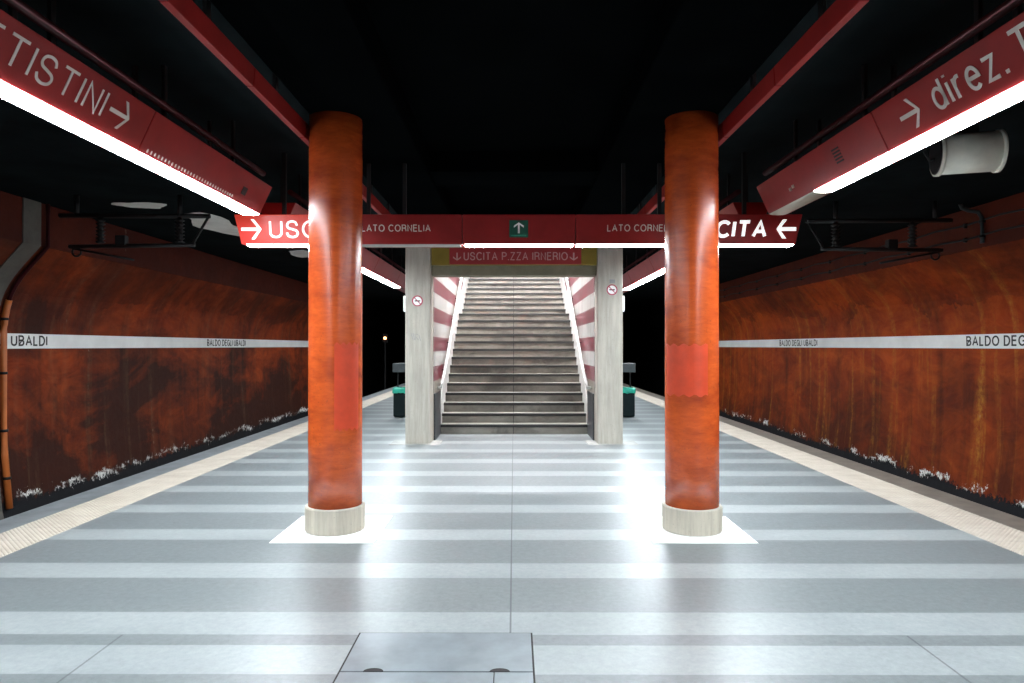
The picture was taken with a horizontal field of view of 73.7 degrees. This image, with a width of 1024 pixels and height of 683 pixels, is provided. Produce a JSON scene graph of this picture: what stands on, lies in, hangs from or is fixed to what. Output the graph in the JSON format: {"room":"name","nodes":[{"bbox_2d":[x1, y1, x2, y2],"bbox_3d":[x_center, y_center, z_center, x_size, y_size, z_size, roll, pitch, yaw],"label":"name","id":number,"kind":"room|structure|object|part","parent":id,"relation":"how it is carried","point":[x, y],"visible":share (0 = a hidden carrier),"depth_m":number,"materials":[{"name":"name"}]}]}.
{"room":"metro station","nodes":[
{"label":"metro station","id":0,"kind":"room"},
{"bbox_2d":[0,191,404,518],"bbox_3d":[-7.500,0.458,25.519,1.250,4.820,61.000,0,0,0],"label":"wall","id":1,"kind":"structure","parent":0,"point":[79,420],"depth_m":13.53,"materials":[{"name":"brown metal"}]},
{"bbox_2d":[0,197,40,519],"bbox_3d":[-7.261,0.355,9.819,0.720,4.820,0.360,0,0,0],"label":"trim","id":2,"kind":"structure","parent":1,"relation":"attached to","point":[31,209],"depth_m":9.84,"materials":[{"name":"grey metal"}]},
{"bbox_2d":[0,204,49,508],"bbox_3d":[-7.208,0.209,10.100,0.735,4.524,0.107,0,0,0],"label":"pipe","id":3,"kind":"object","parent":1,"relation":"attached to","point":[6,478],"visible":0.99,"depth_m":10.07,"materials":[{"name":"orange metal"}]},
{"bbox_2d":[7,333,307,348],"bbox_3d":[-7.544,0.011,13.022,0.023,0.230,36.000,0,0,0],"label":"band","id":4,"kind":"object","parent":1,"relation":"attached to","point":[14,341],"visible":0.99,"depth_m":13.39,"materials":[{"name":"white metal"}]},
{"bbox_2d":[433,277,463,439],"bbox_3d":[-1.476,-1.679,18.308,0.340,6.800,13.415,0,0,0],"label":"wall","id":5,"kind":"structure","parent":0,"point":[445,289],"depth_m":12.81,"materials":[{"name":"white paint"}]},
{"bbox_2d":[434,390,440,439],"bbox_3d":[-1.312,1.284,12.021,0.025,0.790,0.870,0,0,0],"label":"trim","id":6,"kind":"structure","parent":5,"relation":"attached to","point":[437,396],"depth_m":11.92,"materials":[{"name":"grey metal"}]},
{"bbox_2d":[437,277,464,389],"bbox_3d":[-1.246,-1.396,17.065,0.108,4.550,10.219,0,0,0],"label":"handrail","id":7,"kind":"object","parent":5,"relation":"attached to","point":[460,282],"visible":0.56,"depth_m":13.66,"materials":[{"name":"white metal"}]},
{"bbox_2d":[441,277,468,422],"bbox_3d":[-1.300,-0.745,17.314,0.016,4.918,9.690,0,0,0],"label":"baseboard","id":8,"kind":"structure","parent":5,"relation":"attached to","point":[462,296],"depth_m":15.16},
{"bbox_2d":[0,396,1023,682],"bbox_3d":[0.038,1.766,12.989,8.740,0.160,36.000,0,0,0],"label":"floor","id":9,"kind":"structure","parent":0,"point":[540,535],"depth_m":4.70,"materials":[{"name":"tile"}]},
{"bbox_2d":[0,386,404,557],"bbox_3d":[-4.088,1.679,12.501,0.490,0.006,35.000,0,0,0],"label":"tactile strip","id":10,"kind":"object","parent":9,"relation":"on","point":[23,536],"visible":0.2,"depth_m":7.23,"materials":[{"name":"beige tile"}]},
{"bbox_2d":[0,383,404,532],"bbox_3d":[-4.512,1.746,13.002,0.360,0.120,36.000,0,0,0],"label":"trim","id":11,"kind":"structure","parent":9,"relation":"attached to","point":[12,522],"depth_m":8.07,"materials":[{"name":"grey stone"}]},
{"bbox_2d":[269,111,392,542],"bbox_3d":[-1.544,-0.161,5.981,0.848,3.600,0.870,0,0,0],"label":"round column","id":12,"kind":"structure","parent":9,"relation":"on","point":[335,507],"depth_m":5.78,"materials":[{"name":"metal"}]},
{"bbox_2d":[392,363,404,416],"bbox_3d":[-2.424,1.097,15.437,0.485,1.210,0.467,0,0,0],"label":"litter bin","id":13,"kind":"object","parent":9,"relation":"on","point":[398,392],"visible":0.45,"depth_m":15.22,"materials":[{"name":"green plastic"}]},
{"bbox_3d":[-2.614,1.103,15.646,0.036,1.200,0.034,0,0,0],"label":"post","id":14,"kind":"part","parent":13,"relation":"part of","materials":[{"name":"grey metal"}]},
{"bbox_2d":[393,363,404,371],"bbox_3d":[-2.425,0.592,15.454,0.480,0.200,0.440,0,0,0],"label":"hood","id":15,"kind":"object","parent":13,"relation":"attached to","point":[397,367],"depth_m":15.23,"materials":[{"name":"grey metal"}]},
{"bbox_2d":[389,248,442,444],"bbox_3d":[-1.577,-0.175,11.316,0.820,3.700,0.540,0,0,0],"label":"concrete pillar","id":16,"kind":"structure","parent":9,"relation":"on","point":[418,267],"depth_m":11.16,"materials":[{"name":"grey concrete"}]},
{"bbox_2d":[412,295,422,305],"bbox_3d":[-1.546,-0.663,11.164,0.178,0.178,0.008,0,0,0],"label":"no smoking sign","id":17,"kind":"object","parent":16,"relation":"attached to","point":[417,300],"visible":1,"depth_m":11.16,"materials":[{"name":"white plastic"}]},
{"bbox_2d":[332,633,534,682],"bbox_3d":[-0.371,1.617,3.168,0.964,0.007,1.276,0,0,0],"label":"access cover","id":18,"kind":"object","parent":9,"relation":"on","point":[373,657],"visible":1,"depth_m":3.49,"materials":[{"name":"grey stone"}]},
{"bbox_2d":[441,277,587,433],"bbox_3d":[0.055,-0.497,18.702,2.692,4.440,12.564,0,0,0],"label":"staircase","id":19,"kind":"structure","parent":9,"relation":"on","point":[514,369],"depth_m":14.67,"materials":[{"name":"stone"}]},
{"bbox_2d":[585,248,638,444],"bbox_3d":[1.643,-0.175,11.307,0.820,3.700,0.540,0,0,0],"label":"concrete pillar","id":20,"kind":"structure","parent":9,"relation":"on","point":[608,308],"depth_m":11.16,"materials":[{"name":"grey concrete"}]},
{"bbox_2d":[607,284,616,294],"bbox_3d":[1.634,-0.845,11.156,0.178,0.178,0.008,0,0,0],"label":"no smoking sign","id":21,"kind":"object","parent":20,"relation":"attached to","point":[611,289],"visible":1,"depth_m":11.15,"materials":[{"name":"white plastic"}]},
{"bbox_2d":[623,296,624,311],"bbox_3d":[1.840,-0.626,11.379,0.055,0.260,0.160,0,0,0],"label":"junction box","id":22,"kind":"object","parent":20,"relation":"attached to","point":[623,296],"visible":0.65,"depth_m":11.30,"materials":[{"name":"white plastic"}]},
{"bbox_2d":[623,363,635,416],"bbox_3d":[2.515,1.097,15.422,0.486,1.210,0.467,0,0,0],"label":"litter bin","id":23,"kind":"object","parent":9,"relation":"on","point":[629,392],"visible":0.53,"depth_m":15.21,"materials":[{"name":"green plastic"}]},
{"bbox_2d":[623,363,635,371],"bbox_3d":[2.515,0.592,15.439,0.480,0.200,0.440,0,0,0],"label":"hood","id":24,"kind":"object","parent":23,"relation":"attached to","point":[627,367],"depth_m":15.22,"materials":[{"name":"grey metal"}]},
{"bbox_3d":[2.706,1.103,15.630,0.036,1.200,0.034,0,0,0],"label":"post","id":25,"kind":"part","parent":23,"relation":"part of","materials":[{"name":"grey metal"}]},
{"bbox_2d":[635,110,757,543],"bbox_3d":[1.571,-0.161,5.972,0.848,3.600,0.870,0,0,0],"label":"round column","id":26,"kind":"structure","parent":9,"relation":"on","point":[692,512],"depth_m":5.77,"materials":[{"name":"metal"}]},
{"bbox_2d":[623,386,1023,555],"bbox_3d":[4.162,1.679,12.477,0.490,0.006,35.000,0,0,0],"label":"tactile strip","id":27,"kind":"object","parent":9,"relation":"on","point":[1004,536],"visible":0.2,"depth_m":7.33,"materials":[{"name":"beige tile"}]},
{"bbox_2d":[623,383,1023,531],"bbox_3d":[4.588,1.746,12.975,0.360,0.120,36.000,0,0,0],"label":"trim","id":28,"kind":"structure","parent":9,"relation":"attached to","point":[1015,522],"depth_m":8.12,"materials":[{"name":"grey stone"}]},
{"bbox_2d":[0,0,1023,312],"bbox_3d":[0.075,-2.107,25.514,16.400,0.350,61.000,0,0,0],"label":"ceiling","id":29,"kind":"structure","parent":0,"point":[42,161],"depth_m":6.25,"materials":[{"name":"black paint"}]},
{"bbox_2d":[58,195,210,260],"bbox_3d":[-5.260,-1.580,9.526,2.105,0.915,0.130,0,0,0],"label":"bracket","id":30,"kind":"object","parent":29,"relation":"hanging from","point":[121,241],"visible":1,"depth_m":9.50,"materials":[{"name":"black metal"}]},
{"bbox_3d":[-6.072,-1.897,9.530,0.060,0.280,0.057,0,0,0],"label":"hanger post","id":31,"kind":"part","parent":30,"relation":"part of","materials":[{"name":"black metal"}]},
{"bbox_3d":[-5.697,-1.217,9.525,0.856,0.190,0.032,0,0,0],"label":"steady arm","id":32,"kind":"part","parent":30,"relation":"part of","materials":[{"name":"black metal"}]},
{"bbox_3d":[-5.297,-1.335,9.525,1.751,0.082,0.060,0,0,0],"label":"arm","id":33,"kind":"part","parent":30,"relation":"part of","materials":[{"name":"black metal"}]},
{"bbox_3d":[-5.262,-1.752,9.527,2.100,0.071,0.064,0,0,0],"label":"arm","id":34,"kind":"part","parent":30,"relation":"part of","materials":[{"name":"black metal"}]},
{"bbox_3d":[-4.632,-1.897,9.526,0.060,0.280,0.057,0,0,0],"label":"hanger post","id":35,"kind":"part","parent":30,"relation":"part of","materials":[{"name":"black metal"}]},
{"bbox_2d":[0,0,271,214],"bbox_3d":[-2.694,-1.704,2.019,0.435,0.765,9.992,0,0,0],"label":"direction sign","id":36,"kind":"object","parent":29,"relation":"hanging from","point":[37,76],"visible":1,"depth_m":4.36,"materials":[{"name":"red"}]},
{"bbox_2d":[0,80,135,152],"bbox_3d":[-2.683,-1.319,3.477,0.174,0.014,2.496,0,0,0],"label":"diffuser","id":37,"kind":"object","parent":36,"relation":"attached to","point":[10,91],"depth_m":4.01,"materials":[{"name":"white plastic"}]},
{"bbox_3d":[-2.690,-1.467,3.478,0.435,0.280,2.512,0,0,0],"label":"panel","id":38,"kind":"part","parent":36,"relation":"part of","materials":[{"name":"red metal"}]},
{"bbox_2d":[115,152,258,214],"bbox_3d":[-2.676,-1.303,5.867,0.174,0.014,2.236,0,0,0],"label":"diffuser","id":39,"kind":"object","parent":36,"relation":"attached to","point":[149,161],"depth_m":5.57,"materials":[{"name":"white plastic"}]},
{"bbox_3d":[-2.683,-1.451,5.878,0.435,0.280,2.272,0,0,0],"label":"panel","id":40,"kind":"part","parent":36,"relation":"part of","materials":[{"name":"red metal"}]},
{"bbox_2d":[240,187,247,195],"bbox_3d":[-2.535,-1.424,6.467,0.035,0.070,0.100,0,0,0],"label":"vent","id":41,"kind":"object","parent":36,"relation":"attached to","point":[244,190],"depth_m":6.46,"materials":[{"name":"grey metal"}]},
{"bbox_2d":[111,202,166,208],"bbox_3d":[-5.519,-2.030,10.201,0.822,0.006,0.445,0,0,0],"label":"plaster","id":42,"kind":"object","parent":29,"relation":"attached to","point":[134,204],"visible":1,"depth_m":10.11,"materials":[{"name":"white paint"}]},
{"bbox_2d":[188,212,239,235],"bbox_3d":[-5.141,-2.019,11.892,0.824,0.006,2.356,0,0,0],"label":"plaster","id":43,"kind":"object","parent":29,"relation":"attached to","point":[215,223],"visible":0.7,"depth_m":11.78,"materials":[{"name":"white paint"}]},
{"bbox_2d":[234,153,308,247],"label":"exit sign","id":44,"kind":"object","parent":29,"relation":"hanging from","point":[284,230],"depth_m":7.29,"materials":[{"name":"red plastic"}]},
{"bbox_3d":[-2.509,-1.196,7.445,0.895,0.310,0.358,0,0,0],"label":"panel","id":45,"kind":"part","parent":44,"relation":"part of","materials":[{"name":"red"}]},
{"bbox_2d":[247,244,308,246],"bbox_3d":[-2.441,-1.035,7.407,0.807,0.011,0.172,0,0,0],"label":"diffuser","id":46,"kind":"object","parent":44,"relation":"attached to","point":[250,245],"depth_m":7.35,"materials":[{"name":"white plastic"}]},
{"bbox_2d":[261,174,281,214],"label":"direction sign","id":47,"kind":"object","parent":29,"relation":"hanging from","point":[268,208],"depth_m":7.76,"materials":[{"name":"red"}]},
{"bbox_2d":[160,0,390,213],"bbox_3d":[-1.818,-1.925,4.176,0.060,0.294,12.884,0,0,0],"label":"channel","id":48,"kind":"object","parent":29,"relation":"attached to","point":[197,21],"visible":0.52,"depth_m":4.48,"materials":[{"name":"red metal"}]},
{"bbox_3d":[-1.818,-1.854,4.163,0.060,0.154,1.158,0,0,0],"label":"panel","id":49,"kind":"part","parent":48,"relation":"part of","materials":[{"name":"red metal"}]},
{"bbox_3d":[-1.815,-1.847,5.333,0.060,0.154,1.158,0,0,0],"label":"panel","id":50,"kind":"part","parent":48,"relation":"part of","materials":[{"name":"red metal"}]},
{"bbox_3d":[-1.811,-1.839,6.503,0.060,0.154,1.158,0,0,0],"label":"panel","id":51,"kind":"part","parent":48,"relation":"part of","materials":[{"name":"red metal"}]},
{"bbox_3d":[-1.808,-1.831,7.673,0.060,0.154,1.158,0,0,0],"label":"panel","id":52,"kind":"part","parent":48,"relation":"part of","materials":[{"name":"metal"}]},
{"bbox_3d":[-1.804,-1.823,8.842,0.060,0.154,1.158,0,0,0],"label":"panel","id":53,"kind":"part","parent":48,"relation":"part of","materials":[{"name":"red metal"}]},
{"bbox_3d":[-1.801,-1.816,10.012,0.060,0.154,1.158,0,0,0],"label":"panel","id":54,"kind":"part","parent":48,"relation":"part of","materials":[{"name":"red metal"}]},
{"bbox_2d":[287,174,308,214],"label":"direction sign","id":55,"kind":"object","parent":29,"relation":"hanging from","point":[292,208],"depth_m":7.99,"materials":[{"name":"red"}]},
{"bbox_3d":[-2.674,-1.431,8.988,0.435,0.280,2.452,0,0,0],"label":"panel","id":56,"kind":"part","parent":55,"relation":"part of","materials":[{"name":"red metal"}]},
{"bbox_2d":[289,250,308,257],"bbox_3d":[-4.696,-1.995,15.603,0.748,0.006,1.343,0,0,0],"label":"plaster","id":57,"kind":"object","parent":29,"relation":"attached to","point":[298,253],"visible":0.58,"depth_m":15.47,"materials":[{"name":"white paint"}]},
{"bbox_2d":[362,248,404,292],"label":"direction sign","id":58,"kind":"object","parent":29,"relation":"hanging from","point":[374,266],"depth_m":13.37,"materials":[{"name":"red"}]},
{"bbox_3d":[-2.508,-1.642,17.889,0.060,0.060,20.160,0,0,0],"label":"rail","id":59,"kind":"part","parent":58,"relation":"part of","materials":[{"name":"metal"}]},
{"bbox_3d":[-2.667,-1.415,11.417,0.435,0.280,2.392,0,0,0],"label":"panel","id":60,"kind":"part","parent":58,"relation":"part of","materials":[{"name":"red metal"}]},
{"bbox_2d":[362,269,383,278],"bbox_3d":[-2.656,-1.257,12.846,0.174,0.014,1.636,0,0,0],"label":"diffuser","id":61,"kind":"object","parent":58,"relation":"attached to","point":[372,273],"depth_m":12.84,"materials":[{"name":"white plastic"}]},
{"bbox_3d":[-2.660,-1.399,13.817,0.435,0.280,2.392,0,0,0],"label":"panel","id":62,"kind":"part","parent":58,"relation":"part of","materials":[{"name":"red metal"}]},
{"bbox_2d":[379,280,399,287],"bbox_3d":[-2.650,-1.244,14.826,0.174,0.014,1.756,0,0,0],"label":"diffuser","id":63,"kind":"object","parent":58,"relation":"attached to","point":[392,283],"depth_m":14.81,"materials":[{"name":"white plastic"}]},
{"bbox_3d":[-2.652,-1.383,16.267,0.435,0.280,2.492,0,0,0],"label":"panel","id":64,"kind":"part","parent":58,"relation":"part of","materials":[{"name":"metal"}]},
{"bbox_2d":[429,151,598,185],"bbox_3d":[0.024,-2.096,8.264,1.960,0.260,0.700,0,0,0],"label":"cross beam","id":65,"kind":"structure","parent":29,"relation":"attached to","point":[446,168],"depth_m":7.92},
{"bbox_2d":[362,163,664,247],"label":"exit sign","id":66,"kind":"object","parent":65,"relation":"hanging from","point":[623,229],"depth_m":7.28,"materials":[{"name":"red metal"}]},
{"bbox_2d":[362,244,461,246],"bbox_3d":[-1.284,-1.035,7.403,1.465,0.011,0.172,0,0,0],"label":"diffuser","id":67,"kind":"object","parent":66,"relation":"attached to","point":[363,245],"depth_m":7.34,"materials":[{"name":"white plastic"}]},
{"bbox_3d":[-1.294,-1.196,7.442,1.522,0.310,0.358,0,0,0],"label":"panel","id":68,"kind":"part","parent":66,"relation":"part of","materials":[{"name":"red metal"}]},
{"bbox_3d":[0.072,-1.200,7.274,0.201,0.181,0.029,0,0,0],"label":"pictogram plate","id":69,"kind":"part","parent":66,"relation":"part of","materials":[{"name":"green plastic"}]},
{"bbox_3d":[0.074,-1.196,7.438,1.202,0.310,0.358,0,0,0],"label":"panel","id":70,"kind":"part","parent":66,"relation":"part of","materials":[{"name":"red metal"}]},
{"bbox_2d":[465,244,572,246],"bbox_3d":[0.075,-1.035,7.399,1.168,0.011,0.172,0,0,0],"label":"diffuser","id":71,"kind":"object","parent":66,"relation":"attached to","point":[466,245],"depth_m":7.34,"materials":[{"name":"white plastic"}]},
{"bbox_3d":[1.363,-1.196,7.434,1.365,0.310,0.358,0,0,0],"label":"panel","id":72,"kind":"part","parent":66,"relation":"part of","materials":[{"name":"red metal"}]},
{"bbox_2d":[576,244,664,246],"bbox_3d":[1.364,-1.035,7.396,1.327,0.011,0.172,0,0,0],"label":"diffuser","id":73,"kind":"object","parent":66,"relation":"attached to","point":[577,245],"depth_m":7.34,"materials":[{"name":"white plastic"}]},
{"bbox_2d":[623,248,664,292],"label":"direction sign","id":74,"kind":"object","parent":29,"relation":"hanging from","point":[649,268],"depth_m":13.44,"materials":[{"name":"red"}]},
{"bbox_3d":[2.748,-1.383,16.252,0.435,0.280,2.492,0,0,0],"label":"panel","id":75,"kind":"part","parent":74,"relation":"part of","materials":[{"name":"red metal"}]},
{"bbox_2d":[623,285,638,289],"bbox_3d":[2.740,-1.239,15.700,0.174,0.014,1.376,0,0,0],"label":"diffuser","id":76,"kind":"object","parent":74,"relation":"attached to","point":[626,287],"depth_m":15.70,"materials":[{"name":"white plastic"}]},
{"bbox_3d":[2.740,-1.399,13.802,0.435,0.280,2.392,0,0,0],"label":"panel","id":77,"kind":"part","parent":74,"relation":"part of","materials":[{"name":"red metal"}]},
{"bbox_2d":[633,273,663,284],"bbox_3d":[2.734,-1.251,13.801,0.174,0.014,2.376,0,0,0],"label":"diffuser","id":78,"kind":"object","parent":74,"relation":"attached to","point":[647,277],"depth_m":13.71,"materials":[{"name":"white plastic"}]},
{"bbox_3d":[2.733,-1.415,11.402,0.435,0.280,2.392,0,0,0],"label":"panel","id":79,"kind":"part","parent":74,"relation":"part of","materials":[{"name":"red metal"}]},
{"bbox_3d":[2.612,-1.642,17.874,0.060,0.060,20.160,0,0,0],"label":"rail","id":80,"kind":"part","parent":74,"relation":"part of","materials":[{"name":"metal"}]},
{"bbox_2d":[719,174,741,213],"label":"direction sign","id":81,"kind":"object","parent":29,"relation":"hanging from","point":[735,207],"depth_m":7.97,"materials":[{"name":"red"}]},
{"bbox_3d":[2.726,-1.431,8.972,0.435,0.280,2.452,0,0,0],"label":"panel","id":82,"kind":"part","parent":81,"relation":"part of","materials":[{"name":"red metal"}]},
{"bbox_2d":[637,0,868,213],"bbox_3d":[1.842,-1.925,4.165,0.060,0.294,12.884,0,0,0],"label":"channel","id":83,"kind":"object","parent":29,"relation":"attached to","point":[830,21],"visible":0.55,"depth_m":4.47,"materials":[{"name":"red metal"}]},
{"bbox_3d":[1.859,-1.816,10.002,0.060,0.154,1.158,0,0,0],"label":"panel","id":84,"kind":"part","parent":83,"relation":"part of","materials":[{"name":"metal"}]},
{"bbox_3d":[1.856,-1.824,8.832,0.060,0.154,1.158,0,0,0],"label":"panel","id":85,"kind":"part","parent":83,"relation":"part of","materials":[{"name":"metal"}]},
{"bbox_3d":[1.849,-1.839,6.492,0.060,0.154,1.158,0,0,0],"label":"panel","id":86,"kind":"part","parent":83,"relation":"part of","materials":[{"name":"red metal"}]},
{"bbox_3d":[1.846,-1.847,5.322,0.060,0.154,1.158,0,0,0],"label":"panel","id":87,"kind":"part","parent":83,"relation":"part of","materials":[{"name":"red metal"}]},
{"bbox_3d":[1.842,-1.854,4.152,0.060,0.154,1.158,0,0,0],"label":"panel","id":88,"kind":"part","parent":83,"relation":"part of","materials":[{"name":"metal"}]},
{"bbox_2d":[746,174,766,213],"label":"direction sign","id":89,"kind":"object","parent":29,"relation":"hanging from","point":[752,207],"depth_m":7.75,"materials":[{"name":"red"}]},
{"bbox_2d":[719,152,801,247],"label":"exit sign","id":90,"kind":"object","parent":29,"relation":"hanging from","point":[744,230],"depth_m":7.27,"materials":[{"name":"red"}]},
{"bbox_2d":[719,244,793,246],"bbox_3d":[2.543,-1.035,7.392,0.945,0.011,0.172,0,0,0],"label":"diffuser","id":91,"kind":"object","parent":90,"relation":"attached to","point":[720,245],"depth_m":7.34,"materials":[{"name":"white plastic"}]},
{"bbox_3d":[2.569,-1.196,7.431,1.033,0.310,0.358,0,0,0],"label":"panel","id":92,"kind":"part","parent":90,"relation":"part of","materials":[{"name":"red metal"}]},
{"bbox_2d":[806,201,952,263],"bbox_3d":[5.317,-1.577,9.895,2.105,0.915,0.130,0,0,0],"label":"bracket","id":93,"kind":"object","parent":29,"relation":"hanging from","point":[891,245],"visible":1,"depth_m":9.87,"materials":[{"name":"black metal"}]},
{"bbox_3d":[4.689,-1.895,9.899,0.060,0.280,0.057,0,0,0],"label":"hanger post","id":94,"kind":"part","parent":93,"relation":"part of","materials":[{"name":"black metal"}]},
{"bbox_3d":[5.319,-1.750,9.896,2.100,0.071,0.064,0,0,0],"label":"arm","id":95,"kind":"part","parent":93,"relation":"part of","materials":[{"name":"black metal"}]},
{"bbox_3d":[5.354,-1.332,9.893,1.751,0.082,0.060,0,0,0],"label":"arm","id":96,"kind":"part","parent":93,"relation":"part of","materials":[{"name":"black metal"}]},
{"bbox_3d":[5.754,-1.215,9.891,0.856,0.190,0.032,0,0,0],"label":"steady arm","id":97,"kind":"part","parent":93,"relation":"part of","materials":[{"name":"black metal"}]},
{"bbox_3d":[6.129,-1.895,9.895,0.060,0.280,0.057,0,0,0],"label":"hanger post","id":98,"kind":"part","parent":93,"relation":"part of","materials":[{"name":"black metal"}]},
{"bbox_2d":[757,0,1023,214],"bbox_3d":[2.706,-1.704,2.003,0.435,0.765,9.992,0,0,0],"label":"direction sign","id":99,"kind":"object","parent":29,"relation":"hanging from","point":[985,79],"visible":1,"depth_m":4.40,"materials":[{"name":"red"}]},
{"bbox_2d":[770,192,830,214],"bbox_3d":[2.712,-1.299,6.471,0.174,0.014,1.016,0,0,0],"label":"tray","id":100,"kind":"object","parent":99,"relation":"on","point":[804,198],"depth_m":6.41,"materials":[{"name":"metal"}]},
{"bbox_3d":[2.717,-1.451,5.877,0.435,0.280,2.242,0,0,0],"label":"panel","id":101,"kind":"part","parent":99,"relation":"part of","materials":[{"name":"red metal"}]},
{"bbox_2d":[815,153,911,191],"bbox_3d":[2.709,-1.307,5.351,0.174,0.014,1.176,0,0,0],"label":"diffuser","id":102,"kind":"object","parent":99,"relation":"attached to","point":[878,161],"depth_m":5.26,"materials":[{"name":"white plastic"}]},
{"bbox_3d":[2.710,-1.467,3.477,0.435,0.280,2.542,0,0,0],"label":"panel","id":103,"kind":"part","parent":99,"relation":"part of","materials":[{"name":"red metal"}]},
{"bbox_2d":[890,82,1023,152],"bbox_3d":[2.704,-1.319,3.476,0.174,0.014,2.526,0,0,0],"label":"diffuser","id":104,"kind":"object","parent":99,"relation":"attached to","point":[1013,93],"depth_m":4.04,"materials":[{"name":"white plastic"}]},
{"bbox_2d":[923,122,1008,176],"bbox_3d":[3.956,-1.765,6.017,0.597,0.595,0.376,0,0,15],"label":"loudspeaker","id":105,"kind":"object","parent":29,"relation":"hanging from","point":[967,150],"visible":0.77,"depth_m":5.88,"materials":[{"name":"white metal"}]},
{"bbox_2d":[929,140,942,174],"bbox_3d":[3.769,-1.655,6.067,0.025,0.344,0.344,0,0,15],"label":"grille","id":106,"kind":"object","parent":105,"relation":"attached to","point":[936,149],"depth_m":6.03,"materials":[{"name":"black metal"}]},
{"bbox_2d":[455,209,572,214],"bbox_3d":[0.033,-1.765,11.432,2.720,0.840,0.320,0,0,0],"label":"wall","id":107,"kind":"structure","parent":0,"point":[457,211],"depth_m":11.28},
{"bbox_2d":[210,0,454,213],"bbox_3d":[-1.361,-2.122,3.168,0.780,0.315,16.300,0,0,0],"label":"ceiling","id":108,"kind":"structure","parent":107,"relation":"attached to","point":[331,55],"depth_m":5.05,"materials":[{"name":"black paint"}]},
{"bbox_2d":[431,247,596,265],"bbox_3d":[0.033,-1.414,11.205,2.710,0.325,0.099,0,0,0],"label":"header board","id":109,"kind":"object","parent":107,"relation":"attached to","point":[464,256],"visible":0.98,"depth_m":11.16,"materials":[{"name":"red metal"}]},
{"bbox_3d":[0.055,-1.396,11.169,2.155,0.270,0.020,0,0,0],"label":"plate","id":110,"kind":"part","parent":109,"relation":"part of","materials":[{"name":"red metal"}]},
{"bbox_2d":[432,266,595,276],"bbox_3d":[0.033,-1.217,11.423,2.720,0.255,0.330,0,0,0],"label":"lintel","id":111,"kind":"object","parent":107,"relation":"attached to","point":[437,271],"visible":0.76,"depth_m":11.26,"materials":[{"name":"concrete"}]},
{"bbox_2d":[573,0,817,215],"bbox_3d":[1.379,-2.122,3.160,0.780,0.315,16.300,0,0,0],"label":"ceiling","id":112,"kind":"structure","parent":107,"relation":"attached to","point":[695,55],"depth_m":5.01,"materials":[{"name":"black paint"}]},
{"bbox_2d":[564,277,594,439],"bbox_3d":[1.584,-1.679,18.299,0.340,6.800,13.415,0,0,0],"label":"wall","id":113,"kind":"structure","parent":0,"point":[582,289],"depth_m":12.81,"materials":[{"name":"white paint"}]},
{"bbox_2d":[559,277,586,422],"bbox_3d":[1.402,-0.745,17.306,0.016,4.918,9.690,0,0,0],"label":"baseboard","id":114,"kind":"structure","parent":113,"relation":"attached to","point":[565,296],"depth_m":15.16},
{"bbox_2d":[563,277,590,389],"bbox_3d":[1.346,-1.396,17.057,0.108,4.550,10.219,0,0,0],"label":"handrail","id":115,"kind":"object","parent":113,"relation":"attached to","point":[567,282],"visible":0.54,"depth_m":13.65,"materials":[{"name":"white metal"}]},
{"bbox_2d":[587,390,593,439],"bbox_3d":[1.383,1.284,12.013,0.025,0.790,0.870,0,0,0],"label":"trim","id":116,"kind":"structure","parent":113,"relation":"attached to","point":[590,396],"depth_m":11.92,"materials":[{"name":"grey metal"}]},
{"bbox_2d":[623,192,1023,518],"bbox_3d":[7.650,0.458,25.475,1.250,4.820,61.000,0,0,0],"label":"wall","id":117,"kind":"structure","parent":0,"point":[948,420],"depth_m":13.36,"materials":[{"name":"brown metal"}]},
{"bbox_2d":[719,333,1023,348],"bbox_3d":[7.620,0.011,12.978,0.023,0.230,36.000,0,0,0],"label":"band","id":118,"kind":"object","parent":117,"relation":"attached to","point":[1015,340],"visible":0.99,"depth_m":13.32,"materials":[{"name":"white metal"}]},
{"bbox_2d":[719,225,1023,297],"bbox_3d":[6.967,-1.548,12.355,0.042,0.079,33.771,0,0,0],"label":"cable","id":119,"kind":"object","parent":117,"relation":"attached to","point":[964,240],"visible":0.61,"depth_m":12.48,"materials":[{"name":"black metal"}]},
{"bbox_2d":[719,208,1023,290],"bbox_3d":[6.967,-1.768,12.357,0.042,0.079,33.771,0,0,0],"label":"cable","id":120,"kind":"object","parent":117,"relation":"attached to","point":[964,225],"visible":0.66,"depth_m":12.15,"materials":[{"name":"black metal"}]},
{"bbox_2d":[959,204,984,242],"bbox_3d":[6.794,-1.748,10.092,0.386,0.590,0.084,0,0,0],"label":"conduit","id":121,"kind":"object","parent":117,"relation":"attached to","point":[961,206],"visible":1,"depth_m":10.07,"materials":[{"name":"grey metal"}]},
{"bbox_3d":[-6.325,2.968,25.500,3.600,0.200,61.000,0,0,0],"label":"floor","id":122,"kind":"structure","parent":0,"visible":0},
{"bbox_2d":[383,334,387,389],"bbox_3d":[-5.661,1.276,30.494,0.220,3.250,0.130,0,0,0],"label":"signal","id":123,"kind":"object","parent":122,"relation":"on","point":[385,336],"visible":0.98,"depth_m":30.48,"materials":[{"name":"black metal"}]},
{"bbox_3d":[-5.661,1.476,30.508,0.060,2.850,0.060,0,0,0],"label":"post","id":124,"kind":"part","parent":123,"relation":"part of","materials":[{"name":"black metal"}]}
]}

